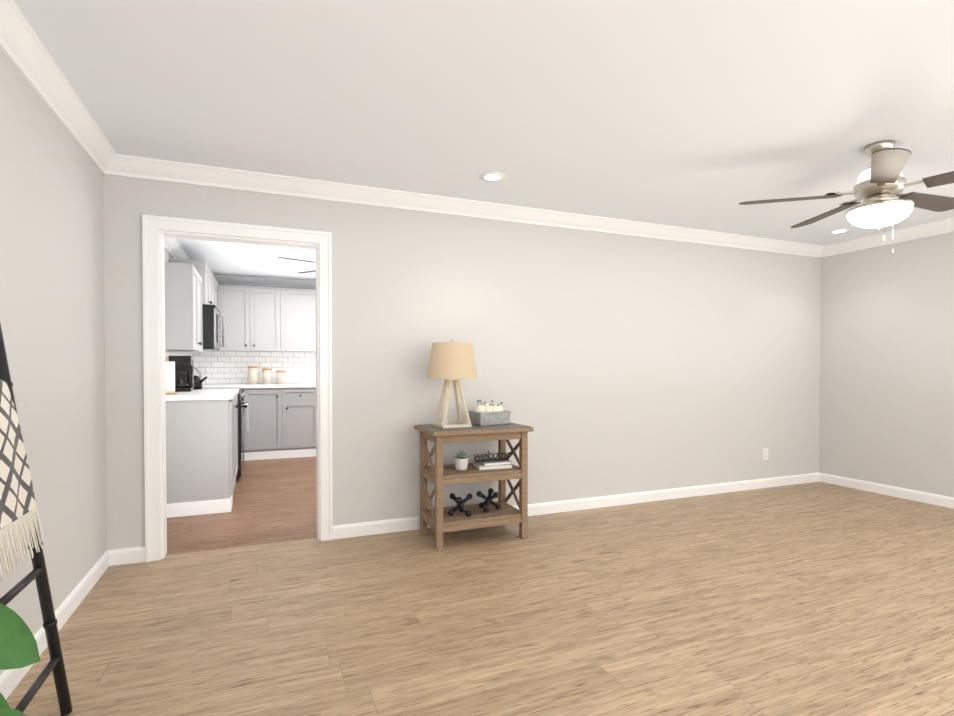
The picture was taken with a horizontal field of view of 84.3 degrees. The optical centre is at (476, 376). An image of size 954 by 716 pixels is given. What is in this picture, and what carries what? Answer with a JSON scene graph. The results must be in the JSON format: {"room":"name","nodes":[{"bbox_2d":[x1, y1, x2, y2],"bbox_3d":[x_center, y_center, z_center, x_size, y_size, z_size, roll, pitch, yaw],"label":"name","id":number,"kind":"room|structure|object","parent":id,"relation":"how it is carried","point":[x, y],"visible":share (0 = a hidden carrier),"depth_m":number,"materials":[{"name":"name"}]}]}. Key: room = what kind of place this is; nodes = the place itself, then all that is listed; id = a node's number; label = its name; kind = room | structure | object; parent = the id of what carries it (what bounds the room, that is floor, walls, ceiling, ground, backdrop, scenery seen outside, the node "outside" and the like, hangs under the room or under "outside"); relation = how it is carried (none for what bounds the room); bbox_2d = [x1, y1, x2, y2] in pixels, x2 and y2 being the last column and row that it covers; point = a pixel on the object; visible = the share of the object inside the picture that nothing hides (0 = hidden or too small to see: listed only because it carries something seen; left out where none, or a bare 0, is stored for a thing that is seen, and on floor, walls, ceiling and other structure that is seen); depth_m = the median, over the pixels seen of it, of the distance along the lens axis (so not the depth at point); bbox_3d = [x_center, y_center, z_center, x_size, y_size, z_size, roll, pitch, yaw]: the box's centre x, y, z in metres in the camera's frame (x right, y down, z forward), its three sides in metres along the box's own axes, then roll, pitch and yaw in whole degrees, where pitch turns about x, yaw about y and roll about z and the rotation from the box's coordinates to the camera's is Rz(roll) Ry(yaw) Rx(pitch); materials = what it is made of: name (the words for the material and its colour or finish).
{"room":"living room","nodes":[
{"label":"living room","id":0,"kind":"room"},
{"bbox_2d":[0,48,192,674],"bbox_3d":[-2.062,-0.074,2.618,0.135,2.440,9.550,0,1,-22],"label":"wall","id":1,"kind":"structure","parent":0,"point":[52,320],"depth_m":2.38,"materials":[{"name":"paint"}]},
{"bbox_2d":[0,549,115,698],"bbox_3d":[-1.215,1.127,0.718,0.015,0.092,5.300,0,1,-22],"label":"baseboard","id":2,"kind":"structure","parent":1,"relation":"attached to","point":[10,679],"depth_m":2.48,"materials":[{"name":"white wood"}]},
{"bbox_2d":[0,0,119,175],"bbox_3d":[-1.172,-1.216,0.675,0.088,0.100,5.130,0,1,-22],"label":"crown molding","id":3,"kind":"structure","parent":1,"relation":"attached to","point":[23,49],"depth_m":2.23,"materials":[{"name":"white wood"}]},
{"bbox_2d":[164,237,188,259],"bbox_3d":[-2.989,-1.281,5.166,0.088,0.100,4.100,0,1,-22],"label":"crown molding","id":4,"kind":"structure","parent":1,"relation":"attached to","point":[173,247],"depth_m":5.30,"materials":[{"name":"white wood"}]},
{"bbox_2d":[165,351,193,360],"bbox_3d":[-3.191,-0.091,5.570,0.005,0.446,3.210,0,1,-22],"label":"tile backsplash","id":5,"kind":"structure","parent":1,"relation":"attached to","point":[167,354],"depth_m":5.44,"materials":[{"name":"white tile"}]},
{"bbox_2d":[165,262,200,351],"bbox_3d":[-2.713,-0.610,4.779,0.296,0.750,0.456,0,1,-22],"label":"upper cabinet","id":6,"kind":"object","parent":1,"relation":"attached to","point":[182,279],"depth_m":4.60,"materials":[{"name":"grey wood"}]},
{"bbox_2d":[169,258,212,304],"bbox_3d":[-2.996,-0.957,5.508,0.326,0.438,0.425,0,1,-22],"label":"upper cabinet","id":7,"kind":"object","parent":1,"relation":"attached to","point":[203,266],"depth_m":5.55,"materials":[{"name":"grey wood"}]},
{"bbox_2d":[202,304,223,351],"bbox_3d":[-2.995,-0.507,5.693,0.463,0.458,0.754,0,1,-22],"label":"over-the-range microwave","id":8,"kind":"object","parent":7,"relation":"attached to","point":[212,316],"visible":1,"depth_m":5.40,"materials":[{"name":"black metal"}]},
{"bbox_2d":[201,274,204,351],"bbox_3d":[-2.842,-0.615,5.096,0.296,0.750,0.455,0,1,-22],"label":"upper cabinet","id":9,"kind":"object","parent":1,"relation":"attached to","point":[202,275],"depth_m":5.35,"materials":[{"name":"grey wood"}]},
{"bbox_2d":[213,275,216,306],"bbox_3d":[-3.294,-0.756,6.241,0.326,0.860,0.483,0,1,-22],"label":"upper cabinet","id":10,"kind":"object","parent":1,"relation":"attached to","point":[214,280],"depth_m":6.42,"materials":[{"name":"grey wood"}]},
{"bbox_2d":[217,283,224,349],"bbox_3d":[-3.412,-0.762,6.607,0.384,0.860,0.510,0,1,-22],"label":"upper cabinet","id":11,"kind":"object","parent":1,"relation":"attached to","point":[220,288],"depth_m":6.89,"materials":[{"name":"grey wood"}]},
{"bbox_2d":[218,283,314,453],"bbox_3d":[-2.299,-0.148,7.743,3.540,2.440,0.120,0,1,-22],"label":"wall","id":12,"kind":"structure","parent":0,"point":[248,351],"depth_m":7.31,"materials":[{"name":"grey paint"}]},
{"bbox_2d":[225,285,256,351],"bbox_3d":[-3.233,-0.768,7.076,0.458,0.860,0.389,0,1,-22],"label":"upper cabinet","id":13,"kind":"object","parent":12,"relation":"attached to","point":[240,301],"depth_m":6.99,"materials":[{"name":"grey wood"}]},
{"bbox_2d":[194,351,315,383],"bbox_3d":[-2.275,-0.122,7.685,3.299,0.446,0.006,0,1,-22],"label":"tile backsplash","id":14,"kind":"structure","parent":12,"relation":"attached to","point":[225,367],"depth_m":7.31,"materials":[{"name":"white tile"}]},
{"bbox_2d":[214,275,314,288],"bbox_3d":[-2.260,-1.316,7.630,3.120,0.100,0.088,0,1,-22],"label":"crown molding","id":15,"kind":"structure","parent":12,"relation":"attached to","point":[222,279],"depth_m":7.34,"materials":[{"name":"white wood"}]},
{"bbox_2d":[257,286,284,351],"bbox_3d":[-2.909,-0.771,7.242,0.492,0.860,0.326,0,1,-22],"label":"upper cabinet","id":16,"kind":"object","parent":12,"relation":"attached to","point":[265,319],"depth_m":7.13,"materials":[{"name":"grey wood"}]},
{"bbox_2d":[285,288,315,351],"bbox_3d":[-2.455,-0.773,7.428,0.713,0.860,0.326,0,1,-22],"label":"upper cabinet","id":17,"kind":"object","parent":12,"relation":"attached to","point":[300,304],"depth_m":7.27,"materials":[{"name":"grey wood"}]},
{"bbox_2d":[103,174,820,549],"bbox_3d":[0.663,-0.100,4.395,6.525,2.440,0.120,0,1,-22],"label":"wall","id":18,"kind":"structure","parent":0,"point":[609,364],"depth_m":4.24,"materials":[{"name":"paint"}]},
{"bbox_2d":[142,214,332,561],"bbox_3d":[-1.544,0.075,3.496,1.112,2.116,0.176,0,1,-22],"label":"door frame","id":19,"kind":"structure","parent":18,"relation":"attached to","point":[156,230],"depth_m":3.33,"materials":[{"name":"white wood"}]},
{"bbox_2d":[102,154,827,257],"bbox_3d":[0.703,-1.268,4.282,6.285,0.100,0.088,0,1,-22],"label":"crown molding","id":20,"kind":"structure","parent":18,"relation":"attached to","point":[130,166],"depth_m":3.83,"materials":[{"name":"white"}]},
{"bbox_2d":[333,472,819,538],"bbox_3d":[1.290,1.072,4.595,4.955,0.092,0.015,0,1,-22],"label":"baseboard","id":21,"kind":"structure","parent":18,"relation":"attached to","point":[409,523],"depth_m":4.53,"materials":[{"name":"white wood"}]},
{"bbox_2d":[763,448,767,459],"bbox_3d":[2.866,0.773,5.236,0.072,0.116,0.008,0,1,-22],"label":"electrical outlet plate","id":22,"kind":"object","parent":18,"relation":"attached to","point":[765,453],"visible":1,"depth_m":5.23,"materials":[{"name":"white plastic"}]},
{"bbox_2d":[6,454,953,715],"bbox_3d":[0.896,1.159,3.843,6.525,0.060,9.790,0,1,-22],"label":"floor","id":23,"kind":"structure","parent":0,"point":[816,599],"depth_m":2.53,"materials":[{"name":"brown wood"}]},
{"bbox_2d":[0,604,40,715],"bbox_3d":[-1.091,0.813,1.089,0.354,0.707,0.355,0,1,-22],"label":"rubber plant","id":24,"kind":"object","parent":23,"relation":"on","point":[18,646],"visible":1,"depth_m":1.14,"materials":[{"name":"green plant"}]},
{"bbox_2d":[0,323,72,715],"bbox_3d":[-1.422,0.349,1.541,0.255,1.620,0.499,0,1,-22],"label":"blanket ladder","id":25,"kind":"object","parent":23,"relation":"on","point":[55,665],"visible":0.52,"depth_m":1.76,"materials":[{"name":"black"}]},
{"bbox_2d":[0,379,45,581],"bbox_3d":[-1.424,0.292,1.539,0.148,0.558,0.394,0,1,-22],"label":"throw blanket","id":26,"kind":"object","parent":25,"relation":"hanging from","point":[17,499],"visible":1,"depth_m":1.63,"materials":[{"name":"beige fabric"}]},
{"bbox_2d":[166,396,237,517],"bbox_3d":[-2.439,0.653,4.552,0.616,0.930,0.676,0,1,-22],"label":"base cabinet","id":27,"kind":"object","parent":23,"relation":"on","point":[201,449],"depth_m":4.27,"materials":[{"name":"grey wood"}]},
{"bbox_2d":[166,389,237,399],"bbox_3d":[-2.533,0.165,4.794,0.630,0.040,1.268,0,1,-22],"label":"countertop","id":28,"kind":"structure","parent":27,"relation":"on","point":[206,394],"depth_m":4.32,"materials":[{"name":"white stone"}]},
{"bbox_2d":[165,357,177,394],"bbox_3d":[-2.611,-0.006,4.424,0.194,0.310,0.354,0,1,-22],"label":"paper towel roll","id":29,"kind":"object","parent":28,"relation":"on","point":[170,376],"visible":0.6,"depth_m":4.30,"materials":[{"name":"white paper"}]},
{"bbox_2d":[168,356,193,391],"bbox_3d":[-2.751,-0.023,4.914,0.185,0.330,0.220,0,1,-22],"label":"coffee maker","id":30,"kind":"object","parent":28,"relation":"on","point":[184,373],"visible":0.79,"depth_m":4.84,"materials":[{"name":"black plastic"}]},
{"bbox_2d":[202,384,244,387],"bbox_3d":[-3.286,0.138,6.637,0.630,0.040,1.186,0,1,-22],"label":"countertop","id":31,"kind":"structure","parent":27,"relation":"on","point":[204,385],"depth_m":6.64,"materials":[{"name":"white stone"}]},
{"bbox_2d":[197,387,247,477],"bbox_3d":[-2.880,0.543,5.755,0.711,1.114,0.756,0,1,-22],"label":"range oven","id":32,"kind":"object","parent":23,"relation":"on","point":[241,418],"visible":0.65,"depth_m":5.59,"materials":[{"name":"stainless steel"},{"name":"black metal"},{"name":"glass"}]},
{"bbox_2d":[194,367,206,389],"bbox_3d":[-2.953,0.021,5.524,0.241,0.233,0.190,0,1,-22],"label":"kettle","id":33,"kind":"object","parent":32,"relation":"on","point":[198,381],"visible":0.44,"depth_m":5.49,"materials":[{"name":"black metal"}]},
{"bbox_2d":[244,387,315,460],"bbox_3d":[-2.646,0.615,7.212,0.976,0.930,0.616,0,1,-22],"label":"base cabinet","id":34,"kind":"object","parent":23,"relation":"on","point":[280,421],"depth_m":6.91,"materials":[{"name":"grey wood"}]},
{"bbox_2d":[244,383,315,386],"bbox_3d":[-1.863,0.125,7.518,2.662,0.040,0.629,0,1,-22],"label":"countertop","id":35,"kind":"structure","parent":34,"relation":"on","point":[292,384],"depth_m":7.00,"materials":[{"name":"white stone"}]},
{"bbox_2d":[248,366,257,383],"bbox_3d":[-3.047,-0.013,7.170,0.126,0.246,0.126,0,1,-22],"label":"canister","id":36,"kind":"object","parent":35,"relation":"on","point":[252,374],"visible":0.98,"depth_m":7.12,"materials":[{"name":"white ceramic"}]},
{"bbox_2d":[262,368,271,383],"bbox_3d":[-2.881,0.001,7.238,0.126,0.216,0.126,0,1,-22],"label":"canister","id":37,"kind":"object","parent":35,"relation":"on","point":[266,375],"visible":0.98,"depth_m":7.19,"materials":[{"name":"white ceramic"}]},
{"bbox_2d":[276,370,285,383],"bbox_3d":[-2.714,0.015,7.306,0.126,0.186,0.126,0,1,-22],"label":"canister","id":38,"kind":"object","parent":35,"relation":"on","point":[280,376],"visible":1,"depth_m":7.26,"materials":[{"name":"white ceramic"}]},
{"bbox_2d":[414,422,533,549],"bbox_3d":[-0.029,0.740,3.735,0.725,0.780,0.460,0,1,-22],"label":"console table","id":39,"kind":"object","parent":23,"relation":"on","point":[438,520],"visible":0.94,"depth_m":3.61,"materials":[{"name":"brown wood"}]},
{"bbox_2d":[427,339,476,427],"bbox_3d":[-0.172,0.046,3.672,0.350,0.607,0.350,0,1,-22],"label":"lamp","id":40,"kind":"object","parent":39,"relation":"on","point":[451,361],"visible":1,"depth_m":3.56,"materials":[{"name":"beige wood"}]},
{"bbox_2d":[448,493,472,515],"bbox_3d":[-0.115,0.889,3.648,0.182,0.142,0.165,0,1,-22],"label":"decor","id":41,"kind":"object","parent":39,"relation":"on","point":[460,502],"visible":1,"depth_m":3.63,"materials":[{"name":"black metal"}]},
{"bbox_2d":[454,451,468,470],"bbox_3d":[-0.107,0.585,3.669,0.107,0.129,0.107,0,1,-22],"label":"succulent pot","id":42,"kind":"object","parent":39,"relation":"on","point":[461,461],"visible":1,"depth_m":3.64,"materials":[{"name":"white ceramic"}]},
{"bbox_2d":[476,488,500,512],"bbox_3d":[0.083,0.887,3.772,0.181,0.142,0.170,0,1,-22],"label":"decor","id":43,"kind":"object","parent":39,"relation":"on","point":[488,500],"visible":0.98,"depth_m":3.75,"materials":[{"name":"black metal"}]},
{"bbox_2d":[468,400,510,425],"bbox_3d":[0.087,0.259,3.819,0.276,0.177,0.168,-1,1,-34],"label":"decorative tray","id":44,"kind":"object","parent":39,"relation":"on","point":[487,414],"visible":1,"depth_m":3.76,"materials":[{"name":"metal"}]},
{"bbox_2d":[473,460,511,469],"bbox_3d":[0.109,0.625,3.758,0.255,0.047,0.188,0,1,-22],"label":"books","id":45,"kind":"object","parent":39,"relation":"on","point":[497,464],"visible":0.9,"depth_m":3.69,"materials":[{"name":"beige paper"}]},
{"bbox_2d":[474,451,510,461],"bbox_3d":[0.113,0.565,3.759,0.283,0.071,0.030,0,1,-22],"label":"welcome sign","id":46,"kind":"object","parent":45,"relation":"on","point":[482,459],"visible":1,"depth_m":3.75,"materials":[{"name":"black metal"}]},
{"bbox_2d":[13,0,953,280],"bbox_3d":[0.896,-1.351,3.807,6.525,0.080,9.790,0,1,-22],"label":"ceiling","id":47,"kind":"structure","parent":0,"point":[709,115],"depth_m":2.44,"materials":[{"name":"white paint"}]},
{"bbox_2d":[278,257,314,272],"bbox_3d":[-1.244,-1.022,5.065,1.262,0.614,1.207,0,1,-22],"label":"ceiling fan","id":48,"kind":"object","parent":47,"relation":"hanging from","point":[300,260],"visible":0.02,"depth_m":4.81,"materials":[{"name":"silver metal"}]},
{"bbox_2d":[480,172,505,181],"bbox_3d":[0.102,-1.303,3.457,0.170,0.006,0.170,0,1,-22],"label":"recessed light","id":49,"kind":"object","parent":47,"relation":"in","point":[492,177],"visible":1,"depth_m":3.46,"materials":[{"name":"white"}]},
{"bbox_2d":[828,229,850,233],"bbox_3d":[3.314,-1.323,4.822,0.170,0.006,0.170,0,1,-22],"label":"recessed light","id":50,"kind":"object","parent":47,"relation":"in","point":[838,231],"visible":0.96,"depth_m":4.82,"materials":[{"name":"white"}]},
{"bbox_2d":[739,140,953,254],"bbox_3d":[2.322,-0.992,2.990,1.325,0.614,1.376,0,1,-22],"label":"ceiling fan","id":51,"kind":"object","parent":47,"relation":"hanging from","point":[880,186],"visible":1,"depth_m":2.91,"materials":[{"name":"silver metal"}]},
{"bbox_2d":[819,232,953,496],"bbox_3d":[4.658,-0.081,3.082,0.120,2.440,5.330,0,1,-22],"label":"wall","id":52,"kind":"structure","parent":0,"point":[887,368],"depth_m":4.91,"materials":[{"name":"paint"}]},
{"bbox_2d":[820,473,953,508],"bbox_3d":[4.590,1.093,3.087,0.015,0.092,5.300,0,1,-22],"label":"baseboard","id":53,"kind":"structure","parent":52,"relation":"attached to","point":[935,499],"depth_m":4.90,"materials":[{"name":"white wood"}]},
{"bbox_2d":[824,217,953,255],"bbox_3d":[4.565,-1.250,3.017,0.088,0.100,5.130,0,1,-22],"label":"crown molding","id":54,"kind":"structure","parent":52,"relation":"attached to","point":[946,225],"depth_m":4.84,"materials":[{"name":"white"}]}
]}

